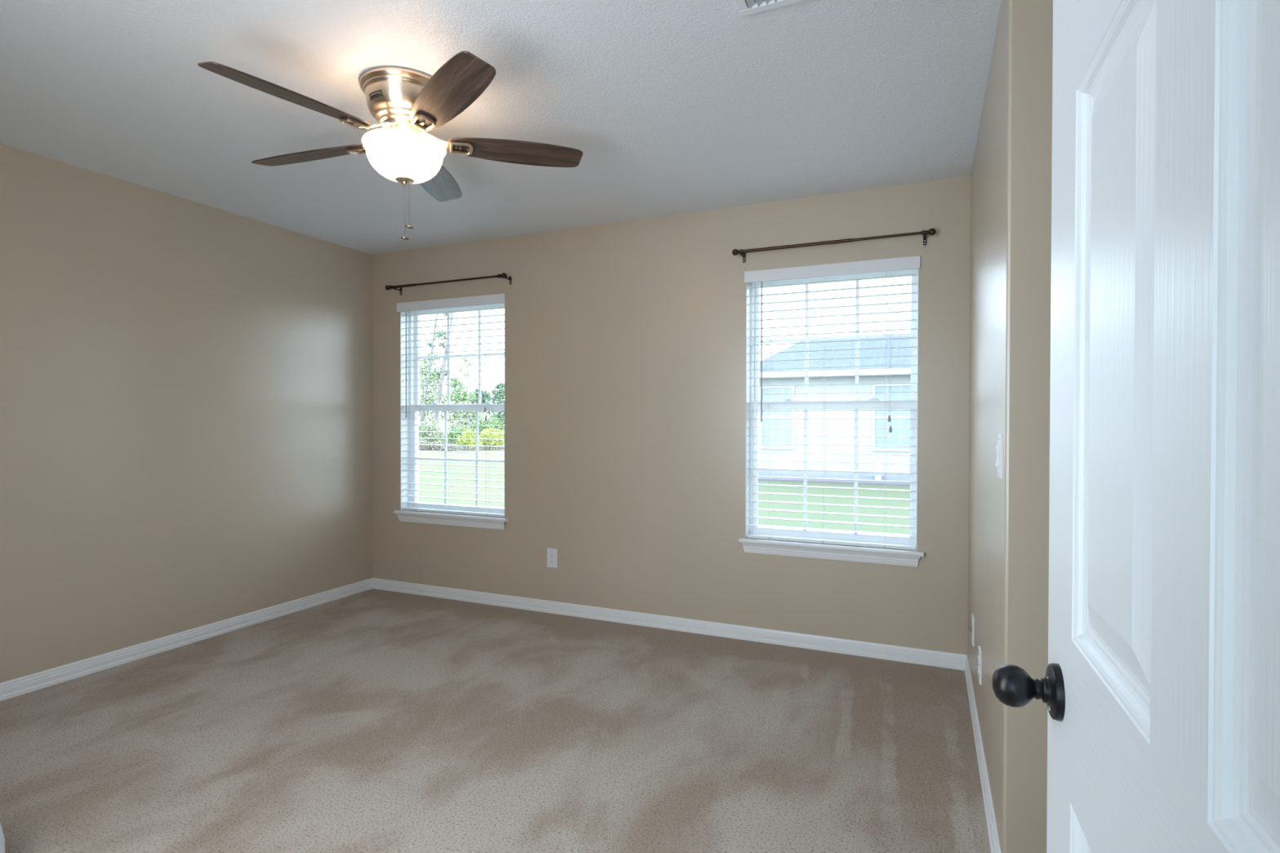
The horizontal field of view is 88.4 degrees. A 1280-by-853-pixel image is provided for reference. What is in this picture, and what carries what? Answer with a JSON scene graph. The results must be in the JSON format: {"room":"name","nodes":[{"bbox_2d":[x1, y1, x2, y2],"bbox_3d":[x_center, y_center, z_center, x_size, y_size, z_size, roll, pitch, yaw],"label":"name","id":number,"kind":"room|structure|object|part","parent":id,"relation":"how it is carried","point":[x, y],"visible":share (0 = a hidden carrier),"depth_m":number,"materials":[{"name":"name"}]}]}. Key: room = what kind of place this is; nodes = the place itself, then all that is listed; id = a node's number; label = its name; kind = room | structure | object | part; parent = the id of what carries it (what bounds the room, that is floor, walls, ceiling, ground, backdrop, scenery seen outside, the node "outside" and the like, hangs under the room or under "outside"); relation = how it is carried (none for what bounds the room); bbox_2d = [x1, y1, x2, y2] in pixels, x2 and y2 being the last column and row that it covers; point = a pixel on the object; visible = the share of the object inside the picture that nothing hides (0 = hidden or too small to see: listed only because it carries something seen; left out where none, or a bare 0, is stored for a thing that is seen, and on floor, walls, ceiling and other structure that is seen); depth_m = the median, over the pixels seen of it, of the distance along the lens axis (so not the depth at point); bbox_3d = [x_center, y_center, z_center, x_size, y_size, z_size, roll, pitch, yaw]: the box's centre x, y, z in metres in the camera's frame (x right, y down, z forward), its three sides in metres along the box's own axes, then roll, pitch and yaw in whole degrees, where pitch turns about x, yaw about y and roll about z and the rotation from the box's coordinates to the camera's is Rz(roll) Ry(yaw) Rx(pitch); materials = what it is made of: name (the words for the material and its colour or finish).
{"room":"empty bedroom","nodes":[
{"label":"empty bedroom","id":0,"kind":"room"},
{"bbox_2d":[0,143,373,683],"bbox_3d":[-2.744,-0.022,3.232,0.170,2.440,3.530,0,1,24],"label":"wall","id":1,"kind":"structure","parent":0,"point":[186,385],"depth_m":3.49,"materials":[{"name":"beige paint"}]},
{"bbox_2d":[0,577,373,701],"bbox_3d":[-2.662,1.161,3.206,0.014,0.074,3.530,0,1,24],"label":"baseboard","id":2,"kind":"structure","parent":1,"relation":"attached to","point":[34,682],"depth_m":3.49,"materials":[{"name":"white"}]},
{"bbox_2d":[0,588,991,852],"bbox_3d":[-0.903,1.281,1.072,5.350,0.120,6.370,0,1,24],"label":"floor","id":3,"kind":"structure","parent":0,"point":[373,720],"depth_m":2.51,"materials":[{"name":"beige carpet"}]},
{"bbox_2d":[0,822,4,852],"bbox_3d":[-1.793,1.075,1.617,0.332,0.280,0.332,0,1,24],"label":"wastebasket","id":4,"kind":"object","parent":3,"relation":"on","point":[2,836],"visible":1,"depth_m":1.71,"materials":[{"name":"white plastic"}]},
{"bbox_2d":[0,0,1001,254],"bbox_3d":[-0.898,-1.278,1.048,5.350,0.120,6.370,0,1,24],"label":"ceiling","id":5,"kind":"structure","parent":0,"point":[671,107],"depth_m":2.45,"materials":[{"name":"white paint"}]},
{"bbox_2d":[197,50,582,239],"bbox_3d":[-0.893,-0.956,2.388,1.254,0.550,1.264,0,1,24],"label":"ceiling fan","id":6,"kind":"object","parent":5,"relation":"hanging from","point":[407,104],"visible":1,"depth_m":2.29,"materials":[{"name":"brown wood"}]},
{"bbox_3d":[-1.084,-1.030,2.060,0.141,0.006,0.510,17,11,33],"label":"fan blade","id":7,"kind":"part","parent":6,"relation":"part of","materials":[{"name":"brown wood"}]},
{"bbox_3d":[-1.245,-1.034,2.508,0.510,0.006,0.141,-1,14,16],"label":"fan blade","id":8,"kind":"part","parent":6,"relation":"part of","materials":[{"name":"brown wood"}]},
{"bbox_3d":[-0.856,-0.963,2.395,0.291,0.130,0.291,0,1,24],"label":"lamp shade","id":9,"kind":"part","parent":6,"relation":"part of","materials":[{"name":"white glass"}]},
{"bbox_3d":[-0.840,-0.811,2.396,0.003,0.165,0.002,0,1,24],"label":"pull chain","id":10,"kind":"part","parent":6,"relation":"part of","materials":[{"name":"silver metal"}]},
{"bbox_3d":[-0.869,-1.050,2.799,0.141,0.006,0.510,-13,1,-1],"label":"fan blade","id":11,"kind":"part","parent":6,"relation":"part of","materials":[{"name":"grey wood"}]},
{"bbox_3d":[-0.608,-1.043,2.074,0.141,0.006,0.510,17,-10,-37],"label":"fan blade","id":12,"kind":"part","parent":6,"relation":"part of","materials":[{"name":"brown wood"}]},
{"bbox_3d":[-0.475,-1.056,2.531,0.510,0.006,0.141,-2,-12,-20],"label":"fan blade","id":13,"kind":"part","parent":6,"relation":"part of","materials":[{"name":"brown wood"}]},
{"bbox_2d":[733,0,806,16],"bbox_3d":[0.419,-1.215,1.785,0.350,0.015,0.200,0,1,24],"label":"ceiling vent","id":14,"kind":"object","parent":5,"relation":"in","point":[745,7],"visible":1,"depth_m":1.89,"materials":[{"name":"white metal"}]},
{"bbox_2d":[372,175,970,654],"bbox_3d":[-0.156,-0.025,4.118,4.201,2.440,0.171,0,1,24],"label":"wall","id":15,"kind":"structure","parent":0,"point":[625,341],"depth_m":3.89,"materials":[{"name":"beige paint"}]},
{"bbox_2d":[385,272,511,295],"bbox_3d":[-1.329,-0.968,4.489,1.024,0.066,0.078,0,1,24],"label":"curtain rod","id":16,"kind":"object","parent":15,"relation":"attached to","point":[503,275],"visible":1,"depth_m":4.46,"materials":[{"name":"brown metal"}]},
{"bbox_3d":[-1.338,-0.983,4.470,0.923,0.018,0.017,0,1,24],"label":"rod","id":17,"kind":"part","parent":16,"relation":"part of","materials":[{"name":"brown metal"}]},
{"bbox_2d":[393,303,508,529],"bbox_3d":[-1.279,-0.100,4.586,0.957,1.563,0.204,0,1,24],"label":"window","id":18,"kind":"structure","parent":15,"relation":"in","point":[419,517],"depth_m":4.71,"materials":[{"name":"white plastic"}]},
{"bbox_3d":[-1.272,-0.129,4.604,0.895,1.505,0.165,0,1,24],"label":"frame","id":19,"kind":"part","parent":18,"relation":"part of","materials":[{"name":"white plastic"}]},
{"bbox_2d":[396,293,505,517],"bbox_3d":[-1.303,-0.139,4.552,0.923,1.481,0.074,0,1,24],"label":"window blind","id":20,"kind":"object","parent":18,"relation":"attached to","point":[451,303],"visible":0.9,"depth_m":4.53,"materials":[{"name":"white plastic"}]},
{"bbox_3d":[-1.293,0.594,4.566,0.883,0.016,0.048,0,1,24],"label":"rail","id":21,"kind":"part","parent":20,"relation":"part of","materials":[{"name":"white plastic"}]},
{"bbox_3d":[-1.295,0.615,4.558,0.957,0.022,0.129,0,1,24],"label":"sill","id":22,"kind":"part","parent":18,"relation":"part of","materials":[{"name":"white wood"}]},
{"bbox_3d":[-1.263,0.220,4.628,0.859,0.754,0.040,0,1,24],"label":"sash","id":23,"kind":"part","parent":18,"relation":"part of","materials":[{"name":"white plastic"}]},
{"bbox_3d":[-1.247,-0.486,4.655,0.859,0.733,0.025,0,1,24],"label":"sash","id":24,"kind":"part","parent":18,"relation":"part of","materials":[{"name":"white plastic"}]},
{"bbox_2d":[546,547,557,568],"bbox_3d":[-0.563,0.842,4.206,0.075,0.121,0.010,0,1,24],"label":"wall outlet","id":25,"kind":"object","parent":15,"relation":"attached to","point":[552,553],"visible":1,"depth_m":4.20,"materials":[{"name":"white plastic"}]},
{"bbox_2d":[373,577,967,670],"bbox_3d":[-0.172,1.158,4.035,3.911,0.074,0.014,0,1,24],"label":"baseboard","id":26,"kind":"structure","parent":15,"relation":"attached to","point":[872,650],"depth_m":3.81,"materials":[{"name":"white wood"}]},
{"bbox_2d":[738,268,924,566],"bbox_3d":[1.029,-0.079,3.575,0.952,1.578,0.204,0,1,24],"label":"window","id":27,"kind":"structure","parent":15,"relation":"in","point":[773,547],"depth_m":3.60,"materials":[{"name":"white plastic"}]},
{"bbox_3d":[1.012,0.643,3.547,0.952,0.022,0.129,0,1,24],"label":"sill","id":28,"kind":"part","parent":27,"relation":"part of","materials":[{"name":"white wood"}]},
{"bbox_2d":[744,255,919,550],"bbox_3d":[1.012,-0.117,3.538,0.906,1.496,0.074,0,1,24],"label":"window blind","id":29,"kind":"object","parent":27,"relation":"attached to","point":[890,264],"visible":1,"depth_m":3.52,"materials":[{"name":"white plastic"}]},
{"bbox_3d":[1.015,0.622,3.555,0.878,0.016,0.048,0,1,24],"label":"rail","id":30,"kind":"part","parent":29,"relation":"part of","materials":[{"name":"white plastic"}]},
{"bbox_3d":[1.290,-0.403,3.389,0.008,0.807,0.004,0,1,24],"label":"lift cord","id":31,"kind":"part","parent":29,"relation":"part of","materials":[{"name":"white plastic"}]},
{"bbox_3d":[1.044,0.241,3.618,0.854,0.769,0.040,0,1,24],"label":"sash","id":32,"kind":"part","parent":27,"relation":"part of","materials":[{"name":"white plastic"}]},
{"bbox_3d":[1.060,-0.472,3.644,0.854,0.733,0.025,0,1,24],"label":"sash","id":33,"kind":"part","parent":27,"relation":"part of","materials":[{"name":"white plastic"}]},
{"bbox_2d":[732,228,936,262],"bbox_3d":[0.995,-0.950,3.471,1.034,0.066,0.078,0,1,24],"label":"curtain rod","id":34,"kind":"object","parent":15,"relation":"attached to","point":[931,232],"visible":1,"depth_m":3.44,"materials":[{"name":"brown metal"}]},
{"bbox_3d":[0.987,-0.965,3.451,0.934,0.018,0.017,0,1,24],"label":"rod","id":35,"kind":"part","parent":34,"relation":"part of","materials":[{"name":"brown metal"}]},
{"bbox_2d":[967,0,1053,852],"bbox_3d":[1.344,-0.007,2.456,0.120,2.440,1.671,0,1,24],"label":"wall","id":36,"kind":"structure","parent":0,"point":[1011,268],"depth_m":1.71,"materials":[{"name":"beige paint"}]},
{"bbox_2d":[968,613,973,646],"bbox_3d":[1.439,0.883,2.860,0.020,0.121,0.075,0,1,24],"label":"outlet","id":37,"kind":"object","parent":36,"relation":"attached to","point":[971,629],"visible":1,"depth_m":2.83,"materials":[{"name":"white plastic"}]},
{"bbox_3d":[1.445,0.883,2.857,0.006,0.121,0.075,0,1,24],"label":"plate","id":38,"kind":"part","parent":37,"relation":"part of","materials":[{"name":"white plastic"}]},
{"bbox_2d":[977,645,981,684],"bbox_3d":[1.272,0.894,2.466,0.010,0.121,0.075,0,1,24],"label":"wall outlet","id":39,"kind":"object","parent":36,"relation":"attached to","point":[979,658],"visible":1,"depth_m":2.45,"materials":[{"name":"white plastic"}]},
{"bbox_2d":[964,655,1000,852],"bbox_3d":[1.277,1.175,2.487,0.014,0.074,1.686,0,1,24],"label":"baseboard","id":40,"kind":"structure","parent":36,"relation":"attached to","point":[994,844],"depth_m":2.23,"materials":[{"name":"white wood"}]},
{"bbox_2d":[995,434,1003,479],"bbox_3d":[0.990,0.082,1.816,0.013,0.121,0.075,0,1,24],"label":"light switch","id":41,"kind":"object","parent":36,"relation":"attached to","point":[1000,437],"visible":1,"depth_m":1.80,"materials":[{"name":"white plastic"}]},
{"bbox_3d":[-1.154,0.006,0.544,5.240,2.440,0.120,0,1,24],"label":"wall","id":42,"kind":"structure","parent":0,"visible":0},
{"bbox_2d":[991,0,1279,852],"bbox_3d":[0.300,0.209,0.386,0.097,2.018,0.774,0,1,22],"label":"door","id":43,"kind":"structure","parent":42,"relation":"in","point":[1160,688],"depth_m":0.40,"materials":[{"name":"white wood"}]},
{"bbox_3d":[0.402,0.276,0.698,0.051,0.043,0.043,0,1,22],"label":"knob","id":44,"kind":"part","parent":43,"relation":"part of","materials":[{"name":"black metal"}]},
{"label":"outside","id":45,"kind":"structure","parent":0,"visible":0},
{"bbox_2d":[419,431,910,534],"bbox_3d":[-1.595,1.183,43.043,110.000,0.001,69.700,0,1,24],"label":"lawn","id":46,"kind":"structure","parent":45,"point":[811,491],"depth_m":13.87,"materials":[{"name":"green plant"}]},
{"bbox_2d":[418,417,444,444],"bbox_3d":[-11.860,0.378,37.105,2.184,1.762,1.256,0,1,24],"label":"shrub","id":47,"kind":"object","parent":46,"relation":"on","point":[425,427],"visible":0.75,"depth_m":36.89,"materials":[{"name":"green plant"}]},
{"bbox_2d":[418,351,444,439],"bbox_3d":[-14.603,-2.004,45.232,2.652,6.296,1.947,0,1,24],"label":"oak tree","id":48,"kind":"object","parent":46,"relation":"on","point":[431,396],"visible":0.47,"depth_m":45.04,"materials":[{"name":"green plant"}]},
{"bbox_2d":[419,314,447,441],"bbox_3d":[-13.246,-3.998,42.178,2.300,10.370,1.809,0,1,24],"label":"pine tree","id":49,"kind":"object","parent":46,"relation":"on","point":[437,335],"visible":0.3,"depth_m":41.99,"materials":[{"name":"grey plant"}]},
{"bbox_2d":[419,440,457,450],"bbox_3d":[-10.642,1.012,34.161,2.695,0.552,0.778,0,1,24],"label":"shrub","id":50,"kind":"object","parent":46,"relation":"on","point":[424,447],"visible":0.74,"depth_m":34.04,"materials":[{"name":"grey plant"}]},
{"bbox_2d":[428,312,453,444],"bbox_3d":[-11.562,-3.832,39.730,2.728,10.116,2.144,0,1,24],"label":"pine tree","id":51,"kind":"object","parent":46,"relation":"on","point":[442,369],"visible":0.23,"depth_m":39.71,"materials":[{"name":"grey plant"}]},
{"bbox_2d":[440,424,472,448],"bbox_3d":[-10.060,0.571,36.100,2.008,1.400,1.032,0,1,24],"label":"shrub","id":52,"kind":"object","parent":46,"relation":"on","point":[455,435],"visible":0.47,"depth_m":35.94,"materials":[{"name":"green plant"}]},
{"bbox_2d":[440,375,475,427],"bbox_3d":[-11.846,-1.100,42.982,2.673,4.552,1.767,0,1,24],"label":"oak tree","id":53,"kind":"object","parent":46,"relation":"on","point":[456,395],"visible":0.49,"depth_m":42.80,"materials":[{"name":"green plant"}]},
{"bbox_2d":[457,358,473,431],"bbox_3d":[-10.459,-1.449,39.337,1.154,5.302,0.515,0,1,24],"label":"sapling","id":54,"kind":"object","parent":46,"relation":"on","point":[464,359],"visible":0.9,"depth_m":39.21,"materials":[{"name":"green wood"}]},
{"bbox_2d":[448,400,486,444],"bbox_3d":[-10.719,-0.201,40.980,2.663,2.792,1.896,0,1,24],"label":"tree","id":55,"kind":"object","parent":46,"relation":"on","point":[460,421],"visible":0.46,"depth_m":40.61,"materials":[{"name":"green plant"}]},
{"bbox_2d":[456,428,481,450],"bbox_3d":[-8.963,0.699,34.420,1.479,1.180,0.915,0,1,24],"label":"shrub","id":56,"kind":"object","parent":46,"relation":"on","point":[467,435],"visible":0.8,"depth_m":34.31,"materials":[{"name":"yellow plant"}]},
{"bbox_2d":[468,387,492,440],"bbox_3d":[-11.606,-0.833,47.778,1.710,3.927,1.588,0,1,-29],"label":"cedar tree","id":57,"kind":"object","parent":46,"relation":"on","point":[486,396],"visible":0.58,"depth_m":47.43,"materials":[{"name":"green plant"}]},
{"bbox_2d":[470,413,504,448],"bbox_3d":[-8.335,0.241,37.075,2.950,2.049,1.480,0,1,24],"label":"shrub","id":58,"kind":"object","parent":46,"relation":"on","point":[492,422],"visible":0.58,"depth_m":36.98,"materials":[{"name":"green plant"}]},
{"bbox_2d":[478,426,504,449],"bbox_3d":[-7.872,0.657,35.127,2.038,1.255,1.121,0,1,24],"label":"shrub","id":59,"kind":"object","parent":46,"relation":"on","point":[495,435],"visible":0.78,"depth_m":34.99,"materials":[{"name":"yellow plant"}]},
{"bbox_2d":[484,382,504,439],"bbox_3d":[-10.359,-1.113,48.867,2.343,4.453,2.009,0,1,24],"label":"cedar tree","id":60,"kind":"object","parent":46,"relation":"on","point":[500,387],"visible":0.43,"depth_m":48.56,"materials":[{"name":"green plant"}]},
{"bbox_2d":[757,475,910,486],"bbox_3d":[6.417,1.418,16.476,13.000,0.050,0.980,0,1,24],"label":"mulch bed","id":61,"kind":"object","parent":46,"relation":"on","point":[776,479],"visible":0.14,"depth_m":16.70,"materials":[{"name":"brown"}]},
{"bbox_2d":[757,333,911,480],"bbox_3d":[9.092,-0.682,19.140,11.060,4.210,6.880,0,1,24],"label":"house","id":62,"kind":"structure","parent":46,"relation":"on","point":[875,390],"depth_m":17.63,"materials":[{"name":"grey"}]},
{"bbox_3d":[3.787,-0.253,18.162,0.840,1.650,0.008,0,1,24],"label":"pane","id":63,"kind":"part","parent":62,"relation":"part of","materials":[{"name":"grey"}]},
{"bbox_3d":[6.534,-0.236,16.959,0.910,1.650,0.008,0,1,24],"label":"pane","id":64,"kind":"part","parent":62,"relation":"part of","materials":[{"name":"grey"}]}
]}

